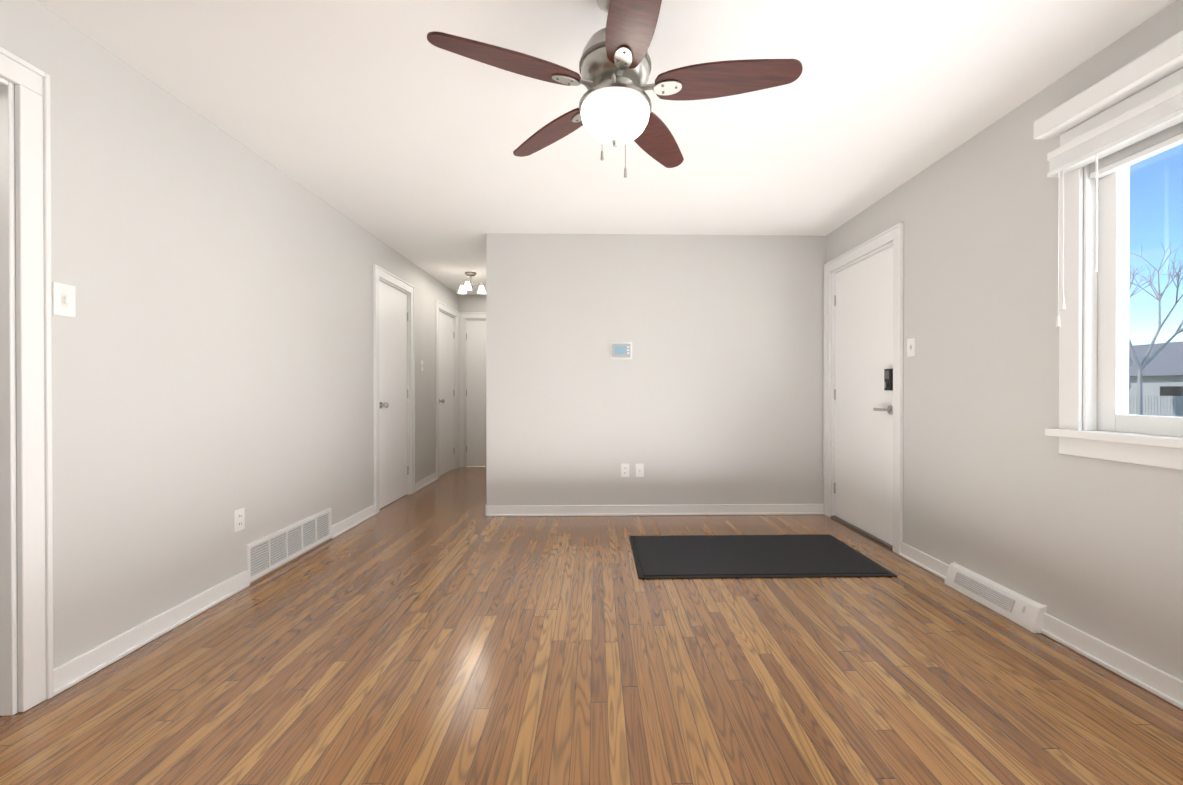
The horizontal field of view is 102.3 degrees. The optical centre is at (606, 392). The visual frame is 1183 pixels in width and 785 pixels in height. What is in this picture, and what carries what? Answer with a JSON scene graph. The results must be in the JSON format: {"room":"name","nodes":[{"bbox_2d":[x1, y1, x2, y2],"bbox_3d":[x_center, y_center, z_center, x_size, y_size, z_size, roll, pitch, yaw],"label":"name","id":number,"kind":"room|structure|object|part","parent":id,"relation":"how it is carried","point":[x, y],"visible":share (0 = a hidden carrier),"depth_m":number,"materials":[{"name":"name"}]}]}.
{"room":"empty living room","nodes":[
{"label":"empty living room","id":0,"kind":"room"},
{"bbox_2d":[0,0,457,712],"bbox_3d":[-2.040,-0.147,2.700,0.175,2.440,8.320,0,0,-1],"label":"wall","id":1,"kind":"structure","parent":0,"point":[212,356],"depth_m":2.24,"materials":[{"name":"grey paint"}]},
{"bbox_2d":[0,47,53,715],"bbox_3d":[-2.019,-0.017,1.119,0.145,2.195,1.127,0,0,-1],"label":"door frame","id":2,"kind":"structure","parent":1,"relation":"attached to","point":[28,364],"depth_m":1.61,"materials":[{"name":"white wood"}]},
{"bbox_2d":[52,282,75,316],"bbox_3d":[-1.978,-0.338,1.740,0.016,0.116,0.072,0,0,-1],"label":"light switch","id":3,"kind":"object","parent":1,"relation":"attached to","point":[63,299],"visible":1,"depth_m":1.73,"materials":[{"name":"white plastic"}]},
{"bbox_2d":[53,570,249,695],"bbox_3d":[-1.982,1.031,2.167,0.026,0.090,0.958,0,0,-1],"label":"baseboard","id":4,"kind":"structure","parent":1,"relation":"attached to","point":[77,669],"depth_m":2.02,"materials":[{"name":"white wood"}]},
{"bbox_2d":[234,508,244,532],"bbox_3d":[-2.001,0.694,2.595,0.010,0.116,0.072,0,0,-1],"label":"outlet","id":5,"kind":"object","parent":1,"relation":"attached to","point":[239,519],"visible":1,"depth_m":2.59,"materials":[{"name":"white plastic"}]},
{"bbox_2d":[245,508,331,582],"bbox_3d":[-2.010,0.952,3.066,0.012,0.210,0.840,0,0,-1],"label":"air vent","id":6,"kind":"object","parent":1,"relation":"in","point":[266,554],"visible":0.98,"depth_m":2.98,"materials":[{"name":"white plastic"}]},
{"bbox_2d":[330,504,375,538],"bbox_3d":[-2.021,1.023,3.826,0.026,0.090,0.680,0,0,-1],"label":"baseboard","id":7,"kind":"structure","parent":1,"relation":"attached to","point":[345,525],"depth_m":3.78,"materials":[{"name":"white wood"}]},
{"bbox_3d":[-2.027,0.116,4.337,0.073,0.060,0.060,0,0,-1],"label":"hall door knob","id":8,"kind":"part","parent":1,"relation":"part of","materials":[{"name":"silver metal"}]},
{"bbox_2d":[373,264,414,513],"bbox_3d":[-2.099,-0.028,4.610,0.145,2.185,0.900,0,0,-1],"label":"door frame","id":9,"kind":"structure","parent":1,"relation":"attached to","point":[393,281],"depth_m":4.54,"materials":[{"name":"white wood"}]},
{"bbox_2d":[379,281,408,508],"bbox_3d":[-2.083,0.020,4.618,0.053,2.074,0.710,0,0,-1],"label":"hall door","id":10,"kind":"structure","parent":1,"relation":"in","point":[393,389],"depth_m":4.60,"materials":[{"name":"white wood"}]},
{"bbox_2d":[420,360,422,370],"bbox_3d":[-2.060,-0.298,5.320,0.016,0.116,0.072,0,0,-1],"label":"light switch","id":11,"kind":"object","parent":1,"relation":"attached to","point":[421,365],"visible":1,"depth_m":5.30,"materials":[{"name":"white plastic"}]},
{"bbox_2d":[415,473,437,491],"bbox_3d":[-2.057,1.016,5.423,0.026,0.090,0.715,0,0,-1],"label":"baseboard","id":12,"kind":"structure","parent":1,"relation":"attached to","point":[425,482],"depth_m":5.40,"materials":[{"name":"white wood"}]},
{"bbox_2d":[435,300,458,478],"bbox_3d":[-2.136,-0.035,6.224,0.145,2.185,0.900,0,0,-1],"label":"door frame","id":13,"kind":"structure","parent":1,"relation":"attached to","point":[442,307],"depth_m":6.57,"materials":[{"name":"white wood"}]},
{"bbox_2d":[439,311,454,475],"bbox_3d":[-2.121,0.013,6.233,0.053,2.074,0.710,0,0,-1],"label":"hall door","id":14,"kind":"structure","parent":1,"relation":"in","point":[446,416],"depth_m":6.26,"materials":[{"name":"white wood"}]},
{"bbox_2d":[458,295,486,466],"bbox_3d":[-1.602,-0.165,6.783,1.240,2.440,0.176,0,0,-1],"label":"wall","id":15,"kind":"structure","parent":0,"point":[472,381],"depth_m":6.76,"materials":[{"name":"grey paint"}]},
{"bbox_3d":[-1.650,0.010,6.782,0.720,2.074,0.053,0,0,-1],"label":"hall door","id":16,"kind":"part","parent":15,"relation":"part of","materials":[{"name":"white wood"}]},
{"bbox_2d":[0,467,1182,784],"bbox_3d":[-0.032,1.123,2.702,4.010,0.100,8.220,0,0,-1],"label":"floor","id":17,"kind":"structure","parent":0,"point":[442,629],"depth_m":1.77,"materials":[{"name":"brown wood"}]},
{"bbox_2d":[629,534,896,578],"bbox_3d":[0.928,1.065,3.154,1.510,0.012,0.800,0,0,-1],"label":"rug","id":18,"kind":"object","parent":17,"relation":"on","point":[732,556],"visible":1,"depth_m":3.06,"materials":[{"name":"black fabric"}]},
{"bbox_2d":[36,0,1175,294],"bbox_3d":[-1.497,-1.417,2.647,7.140,0.100,8.440,0,0,-1],"label":"ceiling","id":19,"kind":"structure","parent":0,"point":[386,122],"depth_m":2.23,"materials":[{"name":"white paint"}]},
{"bbox_2d":[458,272,485,293],"bbox_3d":[-1.571,-1.268,5.464,0.335,0.219,0.303,0,0,-1],"label":"hall ceiling light","id":20,"kind":"object","parent":19,"relation":"attached to","point":[466,286],"visible":1,"depth_m":5.51,"materials":[{"name":"white glass"}]},
{"bbox_2d":[427,0,802,177],"bbox_3d":[0.046,-1.027,1.568,1.130,0.667,1.113,0,0,-1],"label":"ceiling fan","id":21,"kind":"object","parent":19,"relation":"hanging from","point":[615,106],"visible":1,"depth_m":1.52,"materials":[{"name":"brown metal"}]},
{"bbox_3d":[0.028,-0.903,1.604,0.232,0.098,0.232,0,0,-1],"label":"lamp shade","id":22,"kind":"part","parent":21,"relation":"part of","materials":[{"name":"white glass"}]},
{"bbox_2d":[486,233,825,505],"bbox_3d":[0.498,-0.153,4.209,3.080,2.440,0.120,0,0,-1],"label":"wall","id":23,"kind":"structure","parent":0,"point":[710,391],"depth_m":4.15,"materials":[{"name":"grey paint"}]},
{"bbox_2d":[610,342,631,358],"bbox_3d":[0.125,-0.363,4.126,0.190,0.150,0.027,0,0,-1],"label":"thermostat","id":24,"kind":"object","parent":23,"relation":"attached to","point":[620,350],"visible":1,"depth_m":4.12,"materials":[{"name":"white plastic"}]},
{"bbox_2d":[621,464,628,476],"bbox_3d":[0.160,0.677,4.140,0.072,0.116,0.010,0,0,-1],"label":"outlet","id":25,"kind":"object","parent":23,"relation":"attached to","point":[624,470],"visible":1,"depth_m":4.14,"materials":[{"name":"white plastic"}]},
{"bbox_2d":[635,464,643,476],"bbox_3d":[0.285,0.677,4.138,0.072,0.116,0.018,0,0,-1],"label":"outlet","id":26,"kind":"object","parent":23,"relation":"attached to","point":[639,470],"visible":1,"depth_m":4.14,"materials":[{"name":"white plastic"}]},
{"bbox_2d":[486,504,823,516],"bbox_3d":[0.440,1.022,4.140,2.960,0.090,0.026,0,0,-1],"label":"baseboard","id":27,"kind":"structure","parent":23,"relation":"attached to","point":[656,510],"depth_m":4.13,"materials":[{"name":"white wood"}]},
{"bbox_2d":[826,0,1182,680],"bbox_3d":[2.042,-0.141,1.469,0.120,2.440,5.670,0,0,-1],"label":"wall","id":28,"kind":"structure","parent":0,"point":[999,488],"depth_m":2.29,"materials":[{"name":"grey paint"}]},
{"bbox_2d":[831,515,892,549],"bbox_3d":[1.959,1.062,3.653,0.065,0.015,0.850,0,0,-1],"label":"entry door threshold sill","id":29,"kind":"structure","parent":28,"relation":"attached to","point":[872,537],"depth_m":3.59,"materials":[{"name":"silver metal"}]},
{"bbox_2d":[834,246,892,545],"bbox_3d":[1.975,0.024,3.656,0.053,2.074,0.860,0,0,-1],"label":"entry door","id":30,"kind":"structure","parent":28,"relation":"in","point":[863,483],"depth_m":3.62,"materials":[{"name":"white wood"}]},
{"bbox_2d":[873,369,892,413],"bbox_3d":[1.940,-0.006,3.340,0.058,0.316,0.150,0,0,-1],"label":"door lever","id":31,"kind":"object","parent":30,"relation":"attached to","point":[888,379],"visible":0.9,"depth_m":3.29,"materials":[{"name":"silver metal"}]},
{"bbox_2d":[823,222,903,555],"bbox_3d":[1.979,-0.023,3.648,0.145,2.185,1.050,0,0,-1],"label":"door frame","id":32,"kind":"structure","parent":28,"relation":"attached to","point":[893,234],"depth_m":3.42,"materials":[{"name":"white wood"}]},
{"bbox_2d":[907,338,914,356],"bbox_3d":[1.937,-0.288,3.041,0.016,0.116,0.072,0,0,-1],"label":"light switch","id":33,"kind":"object","parent":28,"relation":"attached to","point":[910,347],"visible":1,"depth_m":3.04,"materials":[{"name":"white plastic"}]},
{"bbox_2d":[899,542,948,579],"bbox_3d":[1.936,1.027,2.897,0.026,0.090,0.460,0,0,-1],"label":"baseboard","id":34,"kind":"structure","parent":28,"relation":"attached to","point":[931,564],"depth_m":2.90,"materials":[{"name":"white wood"}]},
{"bbox_2d":[944,562,1046,632],"bbox_3d":[1.929,1.013,2.401,0.062,0.123,0.544,0,0,-1],"label":"air vent","id":35,"kind":"object","parent":28,"relation":"in","point":[1019,609],"visible":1,"depth_m":2.34,"materials":[{"name":"white plastic"}]},
{"bbox_2d":[1034,30,1182,139],"bbox_3d":[1.943,-1.148,1.112,0.091,0.080,1.970,0,0,-1],"label":"blind valance","id":36,"kind":"object","parent":28,"relation":"attached to","point":[1162,60],"visible":1,"depth_m":1.78,"materials":[{"name":"white plastic"}]},
{"bbox_2d":[1041,613,1182,709],"bbox_3d":[1.994,1.038,0.387,0.026,0.090,3.500,0,0,-1],"label":"baseboard","id":37,"kind":"structure","parent":28,"relation":"attached to","point":[1165,686],"depth_m":1.82,"materials":[{"name":"white wood"}]},
{"bbox_2d":[1045,68,1182,469],"bbox_3d":[2.017,-0.419,1.117,0.155,1.372,1.940,0,0,-1],"label":"window","id":38,"kind":"structure","parent":28,"relation":"in","point":[1078,331],"depth_m":1.94,"materials":[{"name":"white"}]},
{"bbox_2d":[1047,82,1182,178],"bbox_3d":[1.979,-0.950,1.114,0.115,0.156,1.890,0,0,-1],"label":"window blind","id":39,"kind":"object","parent":38,"relation":"attached to","point":[1148,129],"visible":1,"depth_m":1.77,"materials":[{"name":"white plastic"}]},
{"bbox_2d":[1056,136,1097,326],"bbox_3d":[1.911,-0.641,1.938,0.016,0.725,0.167,0,0,-1],"label":"blind cord","id":40,"kind":"object","parent":39,"relation":"hanging from","point":[1058,323],"visible":1,"depth_m":1.86,"materials":[{"name":"white plastic"}]},
{"bbox_3d":[2.062,-0.430,1.118,0.065,1.180,1.710,0,0,-1],"label":"vinyl window frame","id":41,"kind":"part","parent":38,"relation":"part of","materials":[{"name":"white plastic"}]},
{"bbox_3d":[2.067,-0.430,1.118,0.005,1.140,1.670,0,0,-1],"label":"window glass pane","id":42,"kind":"part","parent":28,"relation":"part of","materials":[{"name":"clear glass"}]},
{"label":"outside","id":43,"kind":"structure","parent":0,"visible":0},
{"bbox_3d":[45.770,1.865,15.953,87.940,0.200,110.000,0,0,-1],"label":"ground","id":44,"kind":"structure","parent":43,"visible":0},
{"bbox_2d":[1129,356,1132,390],"bbox_3d":[29.898,-0.474,28.471,2.517,4.369,2.533,0,0,-1],"label":"tree","id":45,"kind":"object","parent":44,"relation":"on","point":[1130,363],"depth_m":27.63,"materials":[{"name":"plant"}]},
{"bbox_2d":[1129,396,1182,416],"bbox_3d":[33.507,0.964,27.670,0.080,1.500,8.000,0,0,-1],"label":"fence","id":46,"kind":"object","parent":44,"relation":"on","point":[1154,406],"depth_m":28.79,"materials":[{"name":"grey"}]},
{"bbox_2d":[1129,341,1182,395],"bbox_3d":[40.792,-0.980,35.331,10.000,5.320,15.800,0,0,-1],"label":"house","id":47,"kind":"structure","parent":44,"relation":"on","point":[1157,363],"depth_m":32.08,"materials":[{"name":"grey"}]},
{"bbox_2d":[1129,240,1182,414],"bbox_3d":[24.704,-2.433,20.863,6.899,8.353,5.409,0,0,-1],"label":"bare tree","id":48,"kind":"object","parent":44,"relation":"on","point":[1141,367],"depth_m":21.21,"materials":[{"name":"grey plant"}]}
]}

